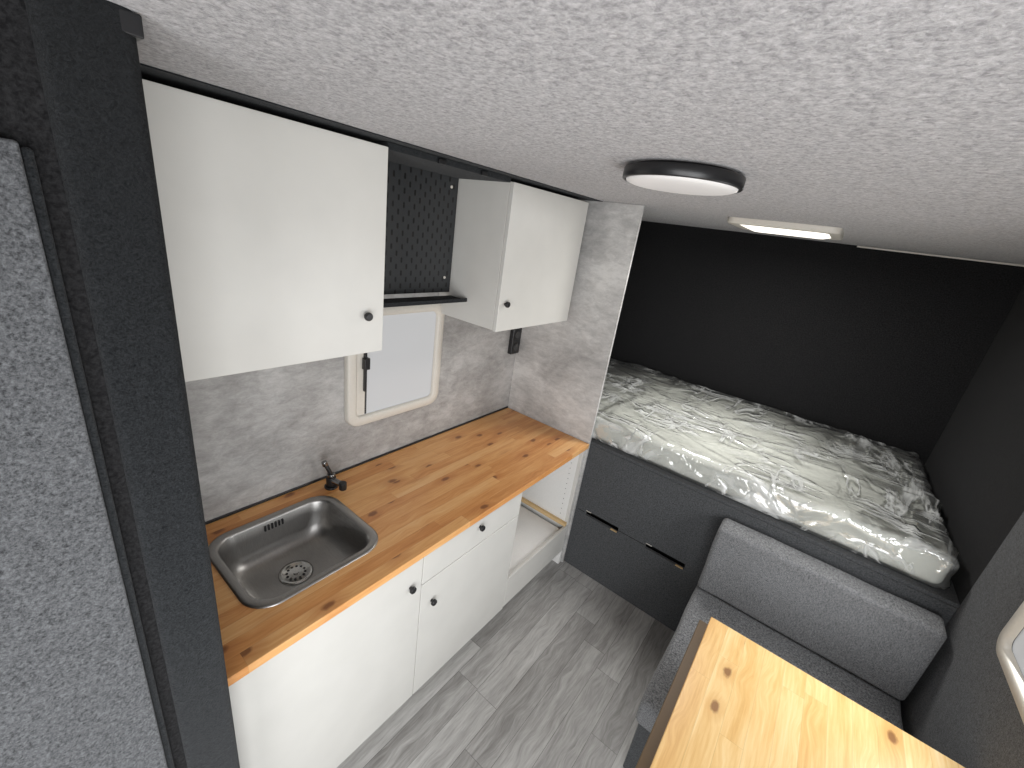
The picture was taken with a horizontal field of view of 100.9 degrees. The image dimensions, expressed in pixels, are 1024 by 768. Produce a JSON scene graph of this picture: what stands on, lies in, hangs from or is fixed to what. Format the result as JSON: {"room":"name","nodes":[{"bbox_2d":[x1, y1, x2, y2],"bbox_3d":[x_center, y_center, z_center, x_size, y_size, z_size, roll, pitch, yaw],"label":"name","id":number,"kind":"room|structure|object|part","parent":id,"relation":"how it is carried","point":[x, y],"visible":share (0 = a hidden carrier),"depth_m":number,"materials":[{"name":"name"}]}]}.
{"room":"vehicle interior","nodes":[
{"label":"vehicle interior","id":0,"kind":"room"},
{"bbox_2d":[229,558,422,767],"bbox_3d":[-0.563,1.015,1.408,0.018,0.749,0.624,22,24,33],"label":"door","id":1,"kind":"structure","parent":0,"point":[316,701],"depth_m":1.36,"materials":[{"name":"white paint"}]},
{"bbox_2d":[185,292,515,524],"bbox_3d":[-0.947,0.259,1.526,0.040,2.145,3.078,22,24,33],"label":"wall","id":2,"kind":"structure","parent":0,"point":[258,435],"depth_m":1.64,"materials":[{"name":"concrete"}]},
{"bbox_2d":[142,79,387,381],"bbox_3d":[-0.693,-0.375,1.125,0.382,0.587,0.600,22,24,33],"label":"upper cabinet","id":3,"kind":"object","parent":2,"relation":"attached to","point":[274,227],"visible":0.75,"depth_m":1.00,"materials":[{"name":"white paint"}]},
{"bbox_3d":[-0.429,-0.201,1.266,0.012,0.026,0.026,22,24,33],"label":"knob","id":4,"kind":"part","parent":3,"relation":"part of","materials":[{"name":"black plastic"}]},
{"bbox_2d":[205,406,507,524],"bbox_3d":[-0.593,0.330,2.034,0.006,0.008,1.853,22,24,33],"label":"trim","id":5,"kind":"structure","parent":2,"relation":"attached to","point":[347,468],"depth_m":1.83,"materials":[{"name":"black plastic"}]},
{"bbox_2d":[356,353,364,415],"bbox_3d":[-0.624,-0.062,1.743,0.007,0.422,0.040,22,24,33],"label":"guide","id":6,"kind":"object","parent":2,"relation":"attached to","point":[360,393],"visible":0.4,"depth_m":1.77,"materials":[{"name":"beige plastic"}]},
{"bbox_2d":[363,353,366,391],"bbox_3d":[-0.607,-0.062,1.748,0.014,0.200,0.010,22,24,33],"label":"latch","id":7,"kind":"object","parent":2,"relation":"attached to","point":[365,354],"visible":0.52,"depth_m":1.76,"materials":[{"name":"black plastic"}]},
{"bbox_2d":[364,391,366,413],"bbox_3d":[-0.609,-0.068,1.764,0.005,0.422,0.007,22,24,33],"label":"guide line","id":8,"kind":"object","parent":2,"relation":"attached to","point":[366,391],"visible":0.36,"depth_m":1.81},
{"bbox_2d":[140,63,602,201],"bbox_3d":[-0.268,-0.783,1.492,0.391,0.003,1.849,22,24,33],"label":"trim","id":9,"kind":"structure","parent":2,"relation":"attached to","point":[150,73],"depth_m":0.98,"materials":[{"name":"black plastic"}]},
{"bbox_2d":[344,304,444,426],"bbox_3d":[-0.507,-0.100,1.888,0.025,0.522,0.512,22,24,33],"label":"frame","id":10,"kind":"object","parent":2,"relation":"attached to","point":[350,362],"visible":0.66,"depth_m":1.88,"materials":[{"name":"beige plastic"}]},
{"bbox_2d":[362,311,435,414],"bbox_3d":[-0.501,-0.097,1.884,0.038,0.434,0.424,22,24,33],"label":"window","id":11,"kind":"structure","parent":2,"relation":"in","point":[365,361],"depth_m":1.91,"materials":[{"name":"white glass"}]},
{"bbox_3d":[-0.514,-0.102,1.892,0.006,0.434,0.424,22,24,33],"label":"pane","id":12,"kind":"part","parent":11,"relation":"part of","materials":[{"name":"white glass"}]},
{"bbox_2d":[368,141,510,307],"bbox_3d":[-0.331,-0.545,1.570,0.359,0.509,0.580,22,24,33],"label":"pegboard","id":13,"kind":"object","parent":2,"relation":"attached to","point":[422,187],"visible":0.48,"depth_m":1.65,"materials":[{"name":"black plastic"}]},
{"bbox_3d":[-0.424,-0.580,1.619,0.006,0.470,0.556,22,24,33],"label":"panel","id":14,"kind":"part","parent":13,"relation":"part of","materials":[{"name":"black metal"}]},
{"bbox_2d":[383,295,466,307],"bbox_3d":[-0.406,-0.329,1.685,0.106,0.008,0.580,22,24,33],"label":"shelf","id":15,"kind":"object","parent":13,"relation":"attached to","point":[410,301],"depth_m":1.70,"materials":[{"name":"black metal"}]},
{"bbox_2d":[439,179,588,331],"bbox_3d":[0.020,-0.605,2.019,0.382,0.587,0.598,22,24,33],"label":"upper cabinet","id":16,"kind":"object","parent":2,"relation":"attached to","point":[516,246],"visible":0.91,"depth_m":1.81,"materials":[{"name":"white paint"}]},
{"bbox_3d":[0.145,-0.553,1.933,0.018,0.585,0.596,22,24,33],"label":"door","id":17,"kind":"part","parent":16,"relation":"part of","materials":[{"name":"white paint"}]},
{"bbox_2d":[508,328,521,353],"bbox_3d":[0.018,-0.261,2.544,0.032,0.160,0.080,22,24,33],"label":"wall socket","id":18,"kind":"object","parent":2,"relation":"attached to","point":[515,334],"visible":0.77,"depth_m":2.53,"materials":[{"name":"black plastic"}]},
{"bbox_2d":[337,560,674,767],"bbox_3d":[0.172,1.499,1.815,2.260,0.050,4.480,22,24,33],"label":"floor","id":19,"kind":"structure","parent":0,"point":[559,677],"depth_m":1.95,"materials":[{"name":"grey laminate"}]},
{"bbox_2d":[0,0,239,767],"bbox_3d":[-1.227,0.564,0.603,0.713,2.145,1.201,22,24,33],"label":"door frame","id":20,"kind":"structure","parent":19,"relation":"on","point":[72,92],"depth_m":0.57,"materials":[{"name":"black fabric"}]},
{"bbox_2d":[0,138,167,767],"bbox_3d":[-0.881,0.717,0.532,0.019,1.965,0.695,22,24,33],"label":"door","id":21,"kind":"structure","parent":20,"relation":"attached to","point":[75,693],"depth_m":0.59,"materials":[{"name":"grey fabric"}]},
{"bbox_2d":[20,147,174,767],"bbox_3d":[-0.668,0.648,0.806,0.011,1.960,0.010,22,24,33],"label":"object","id":22,"kind":"object","parent":21,"relation":"attached to","point":[29,162],"visible":1,"depth_m":0.57,"materials":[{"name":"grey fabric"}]},
{"bbox_3d":[-0.456,-0.426,0.502,0.030,0.024,0.023,22,24,33],"label":"rail","id":23,"kind":"part","parent":20,"relation":"part of","materials":[{"name":"black plastic"}]},
{"bbox_2d":[229,451,584,767],"bbox_3d":[-0.393,0.857,2.020,0.559,0.843,1.832,22,24,33],"label":"kitchen base cabinet","id":24,"kind":"object","parent":19,"relation":"on","point":[315,702],"visible":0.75,"depth_m":1.54,"materials":[{"name":"white wood"}]},
{"bbox_2d":[206,408,588,686],"bbox_3d":[-0.360,0.444,1.877,0.602,0.028,1.853,22,24,33],"label":"countertop","id":25,"kind":"structure","parent":24,"relation":"on","point":[418,497],"depth_m":1.69,"materials":[{"name":"brown wood"}]},
{"bbox_2d":[209,496,377,608],"bbox_3d":[-0.738,0.605,1.460,0.396,0.150,0.444,22,24,33],"label":"sink","id":26,"kind":"object","parent":25,"relation":"in","point":[266,561],"depth_m":1.52,"materials":[{"name":"silver metal"}]},
{"bbox_2d":[321,460,346,490],"bbox_3d":[-0.715,0.375,1.702,0.107,0.124,0.058,22,24,33],"label":"kitchen faucet","id":27,"kind":"object","parent":25,"relation":"on","point":[332,482],"depth_m":1.71,"materials":[{"name":"black metal"}]},
{"bbox_3d":[-0.351,0.733,1.502,0.012,0.026,0.026,22,24,33],"label":"knob","id":28,"kind":"part","parent":24,"relation":"part of","materials":[{"name":"black plastic"}]},
{"bbox_3d":[-0.302,0.847,1.640,0.012,0.026,0.026,22,24,33],"label":"knob","id":29,"kind":"part","parent":24,"relation":"part of","materials":[{"name":"black plastic"}]},
{"bbox_3d":[-0.199,0.963,1.903,0.018,0.600,0.597,22,24,33],"label":"door","id":30,"kind":"part","parent":24,"relation":"part of","materials":[{"name":"white paint"}]},
{"bbox_3d":[-0.147,0.614,1.772,0.018,0.145,0.597,22,24,33],"label":"drawer","id":31,"kind":"part","parent":24,"relation":"part of","materials":[{"name":"white paint"}]},
{"bbox_3d":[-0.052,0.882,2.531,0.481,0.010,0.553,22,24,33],"label":"drawer","id":32,"kind":"part","parent":24,"relation":"part of","materials":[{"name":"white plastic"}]},
{"bbox_3d":[0.142,1.025,2.431,0.018,0.192,0.596,22,24,33],"label":"drawer","id":33,"kind":"part","parent":24,"relation":"part of","materials":[{"name":"white paint"}]},
{"bbox_3d":[0.287,1.098,2.717,0.055,0.096,0.022,22,24,33],"label":"leg panel","id":34,"kind":"part","parent":24,"relation":"part of","materials":[{"name":"white plastic"}]},
{"bbox_3d":[0.371,0.616,2.532,0.030,0.543,0.018,22,24,33],"label":"rail","id":35,"kind":"part","parent":24,"relation":"part of","materials":[{"name":"white paint"}]},
{"bbox_2d":[508,199,644,561],"bbox_3d":[0.240,0.060,2.523,0.604,2.143,0.016,22,24,33],"label":"partition wall","id":36,"kind":"structure","parent":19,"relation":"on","point":[560,368],"depth_m":2.33,"materials":[{"name":"laminate"}]},
{"bbox_2d":[564,438,959,631],"bbox_3d":[1.179,0.765,2.829,2.168,0.879,1.316,22,24,33],"label":"bed base","id":37,"kind":"object","parent":19,"relation":"on","point":[645,532],"visible":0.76,"depth_m":2.30,"materials":[{"name":"wood"}]},
{"bbox_2d":[592,358,959,589],"bbox_3d":[1.232,0.271,2.639,2.134,0.176,1.290,22,24,33],"label":"mattress","id":38,"kind":"object","parent":37,"relation":"on","point":[873,501],"visible":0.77,"depth_m":2.19,"materials":[{"name":"clear plastic"}]},
{"bbox_2d":[623,518,946,767],"bbox_3d":[1.019,1.217,1.640,0.800,0.823,0.848,22,24,33],"label":"bench sofa","id":39,"kind":"object","parent":19,"relation":"on","point":[871,645],"visible":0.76,"depth_m":1.74,"materials":[{"name":"fabric"}]},
{"bbox_2d":[636,584,903,732],"bbox_3d":[1.013,1.234,1.642,0.797,0.121,0.835,22,24,33],"label":"seat cushion","id":40,"kind":"object","parent":39,"relation":"on","point":[703,605],"depth_m":1.75,"materials":[{"name":"grey fabric"}]},
{"bbox_2d":[698,518,946,699],"bbox_3d":[1.270,0.936,1.835,0.797,0.368,0.130,22,24,33],"label":"cushion","id":41,"kind":"object","parent":39,"relation":"on","point":[878,640],"depth_m":1.75,"materials":[{"name":"grey fabric"}]},
{"bbox_2d":[635,617,964,767],"bbox_3d":[0.637,1.410,1.121,0.733,0.724,1.040,22,24,33],"label":"folding table","id":42,"kind":"object","parent":19,"relation":"on","point":[730,701],"visible":1,"depth_m":1.25,"materials":[{"name":"brown wood"}]},
{"bbox_2d":[108,0,1023,264],"bbox_3d":[0.472,-0.537,1.051,2.260,0.050,4.480,22,24,33],"label":"ceiling","id":43,"kind":"structure","parent":0,"point":[891,124],"depth_m":0.53,"materials":[{"name":"fabric"}]},
{"bbox_2d":[622,160,745,195],"bbox_3d":[0.392,-0.472,0.981,0.268,0.042,0.268,22,24,33],"label":"ceiling lamp","id":44,"kind":"object","parent":43,"relation":"attached to","point":[672,176],"depth_m":0.89,"materials":[{"name":"plastic"}]},
{"bbox_2d":[727,217,843,239],"bbox_3d":[1.280,-0.721,1.978,0.440,0.031,0.440,22,24,33],"label":"skylight","id":45,"kind":"object","parent":43,"relation":"attached to","point":[763,226],"visible":1,"depth_m":1.85,"materials":[{"name":"beige plastic"}]},
{"bbox_2d":[742,225,830,238],"bbox_3d":[1.280,-0.721,1.978,0.356,0.030,0.356,22,24,33],"label":"diffuser","id":46,"kind":"object","parent":45,"relation":"attached to","point":[807,234],"depth_m":1.91,"materials":[{"name":"white plastic"}]},
{"bbox_2d":[610,221,1023,466],"bbox_3d":[1.680,0.043,3.134,2.260,2.145,0.040,22,24,33],"label":"wall","id":47,"kind":"structure","parent":0,"point":[883,346],"depth_m":2.76,"materials":[{"name":"black fabric"}]},
{"bbox_2d":[857,246,1023,266],"bbox_3d":[2.371,-0.713,2.354,0.740,0.009,0.012,22,24,33],"label":"trim","id":48,"kind":"structure","parent":47,"relation":"attached to","point":[857,246],"depth_m":2.34,"materials":[{"name":"beige plastic"}]},
{"bbox_2d":[900,286,1023,767],"bbox_3d":[1.187,0.833,0.833,0.040,2.145,4.400,22,24,33],"label":"wall","id":49,"kind":"structure","parent":0,"point":[975,468],"depth_m":1.57,"materials":[{"name":"black fabric"}]},
{"bbox_2d":[996,601,1023,723],"bbox_3d":[1.348,0.612,0.997,0.025,0.515,0.535,22,24,33],"label":"frame","id":50,"kind":"object","parent":49,"relation":"attached to","point":[1014,677],"visible":1,"depth_m":1.21,"materials":[{"name":"beige plastic"}]},
{"bbox_2d":[1012,629,1023,676],"bbox_3d":[1.355,0.615,0.992,0.006,0.427,0.447,22,24,33],"label":"pane","id":51,"kind":"object","parent":49,"relation":"attached to","point":[1018,645],"visible":1,"depth_m":1.20,"materials":[{"name":"grey glass"}]}
]}

